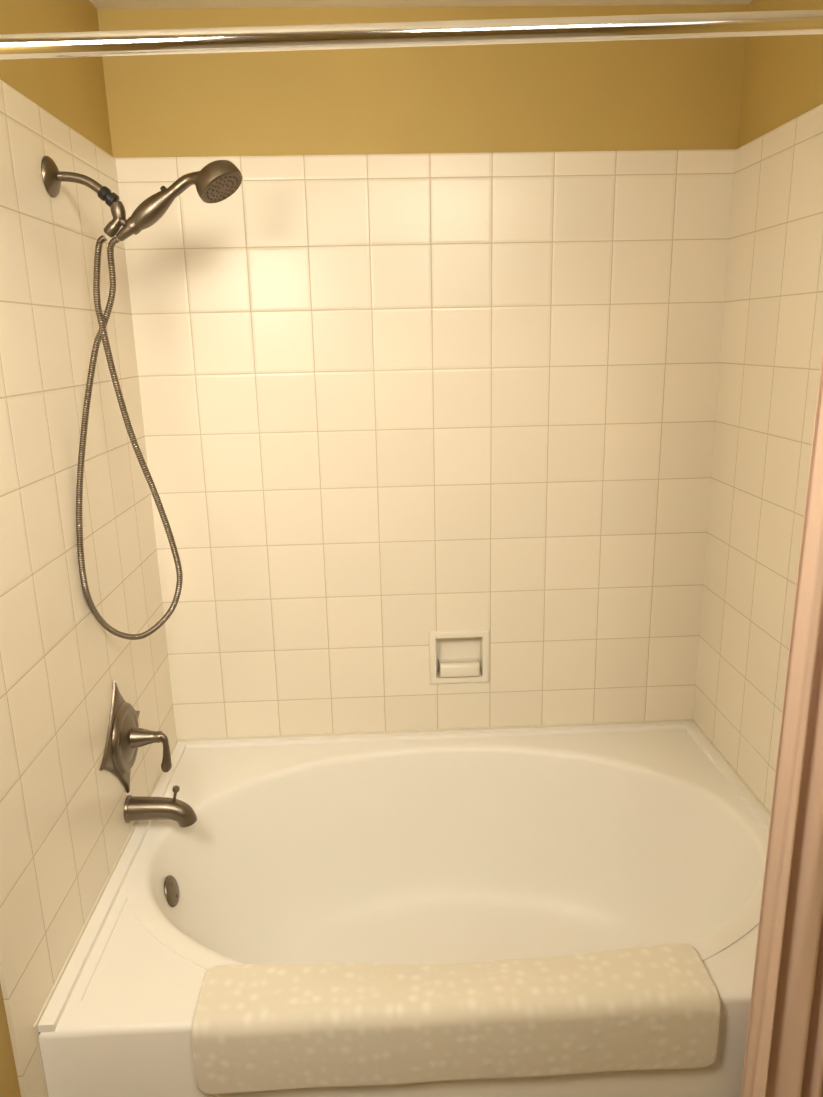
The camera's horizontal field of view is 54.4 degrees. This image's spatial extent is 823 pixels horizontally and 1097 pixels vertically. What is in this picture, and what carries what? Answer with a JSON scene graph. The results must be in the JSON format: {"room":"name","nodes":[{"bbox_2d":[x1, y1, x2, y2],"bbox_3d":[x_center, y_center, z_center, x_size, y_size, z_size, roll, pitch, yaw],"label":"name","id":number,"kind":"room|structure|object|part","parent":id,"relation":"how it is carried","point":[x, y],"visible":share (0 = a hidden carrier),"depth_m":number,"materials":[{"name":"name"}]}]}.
{"room":"bathroom","nodes":[
{"label":"bathroom","id":0,"kind":"room"},
{"bbox_2d":[0,0,112,1096],"bbox_3d":[-0.684,0.305,0.620,0.100,2.370,3.450,-2,15,-2],"label":"wall","id":1,"kind":"structure","parent":0,"point":[70,92],"depth_m":1.59,"materials":[{"name":"yellow paint"}]},
{"bbox_2d":[0,80,176,1096],"bbox_3d":[-0.670,0.190,1.671,0.008,2.056,1.060,-2,15,-2],"label":"wall tile","id":2,"kind":"structure","parent":1,"relation":"attached to","point":[67,659],"depth_m":1.51,"materials":[{"name":"white tile"}]},
{"bbox_2d":[41,156,242,639],"bbox_3d":[-0.493,-0.272,1.599,0.366,0.959,0.152,-2,15,-2],"label":"shower","id":3,"kind":"object","parent":2,"relation":"attached to","point":[216,181],"visible":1,"depth_m":1.55,"materials":[{"name":"silver metal"}]},
{"bbox_2d":[100,681,196,826],"bbox_3d":[-0.584,0.469,1.831,0.156,0.363,0.280,-2,15,-2],"label":"tub faucet","id":4,"kind":"object","parent":2,"relation":"attached to","point":[127,736],"visible":1,"depth_m":1.82,"materials":[{"name":"silver metal"}]},
{"bbox_3d":[-0.581,0.598,1.860,0.156,0.098,0.062,-2,15,-2],"label":"spout","id":5,"kind":"part","parent":4,"relation":"part of","materials":[{"name":"silver metal"}]},
{"bbox_2d":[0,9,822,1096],"bbox_3d":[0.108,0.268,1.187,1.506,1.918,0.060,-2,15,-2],"label":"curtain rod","id":6,"kind":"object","parent":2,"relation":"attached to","point":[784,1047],"visible":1,"depth_m":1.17,"materials":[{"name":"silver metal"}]},
{"bbox_2d":[740,350,822,1096],"bbox_3d":[0.708,0.281,1.212,0.302,1.855,0.050,-2,15,-2],"label":"curtain","id":7,"kind":"object","parent":6,"relation":"hanging from","point":[784,1049],"depth_m":1.27,"materials":[{"name":"pink fabric"}]},
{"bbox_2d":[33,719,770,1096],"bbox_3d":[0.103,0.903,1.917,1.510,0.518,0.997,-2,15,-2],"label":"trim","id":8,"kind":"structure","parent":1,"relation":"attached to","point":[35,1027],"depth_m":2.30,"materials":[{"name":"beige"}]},
{"bbox_2d":[90,0,752,8],"bbox_3d":[0.103,-0.902,0.285,1.724,0.100,3.550,-2,15,-2],"label":"ceiling","id":9,"kind":"structure","parent":0,"point":[137,4],"depth_m":1.84,"materials":[{"name":"paint"}]},
{"bbox_2d":[738,0,822,147],"bbox_3d":[0.939,0.255,0.676,0.100,2.370,3.450,-2,15,-2],"label":"wall","id":10,"kind":"structure","parent":0,"point":[782,80],"depth_m":1.77,"materials":[{"name":"yellow paint"}]},
{"bbox_2d":[693,104,822,812],"bbox_3d":[0.845,0.143,1.724,0.008,2.056,1.060,-2,15,-2],"label":"wall tile","id":11,"kind":"structure","parent":10,"relation":"attached to","point":[771,353],"depth_m":1.88,"materials":[{"name":"white tile"}]},
{"bbox_3d":[0.156,1.486,0.914,1.724,0.100,3.550,-2,15,-2],"label":"floor","id":12,"kind":"structure","parent":0,"visible":0},
{"bbox_2d":[38,722,769,1096],"bbox_3d":[0.103,0.905,1.922,1.504,0.512,0.998,-2,15,-2],"label":"bathtub","id":13,"kind":"object","parent":12,"relation":"on","point":[454,846],"visible":0.71,"depth_m":2.12,"materials":[{"name":"white plastic"}]},
{"bbox_2d":[191,943,720,1094],"bbox_3d":[0.080,0.841,1.442,0.909,0.150,0.141,-2,15,-2],"label":"bath mat","id":14,"kind":"object","parent":13,"relation":"on","point":[264,1027],"visible":1,"depth_m":1.38,"materials":[{"name":"beige fabric"}]},
{"bbox_3d":[0.058,-0.145,2.267,1.524,2.370,0.100,-2,15,-2],"label":"wall","id":15,"kind":"structure","parent":0,"visible":0},
{"bbox_2d":[97,4,748,157],"bbox_3d":[0.040,-1.093,1.939,1.524,0.370,0.050,-2,15,-2],"label":"wall","id":16,"kind":"structure","parent":15,"relation":"attached to","point":[660,94],"depth_m":1.91,"materials":[{"name":"paint"}]},
{"bbox_2d":[115,149,735,738],"bbox_3d":[0.059,-0.222,2.165,1.524,1.542,0.058,-2,15,-2],"label":"wall tile","id":17,"kind":"structure","parent":15,"relation":"attached to","point":[397,409],"depth_m":2.11,"materials":[{"name":"white tile"}]},
{"bbox_2d":[429,630,488,683],"bbox_3d":[0.135,0.305,2.288,0.171,0.159,0.067,-2,15,-2],"label":"soap dish","id":18,"kind":"object","parent":17,"relation":"attached to","point":[462,656],"visible":1,"depth_m":2.28,"materials":[{"name":"beige ceramic"}]}
]}

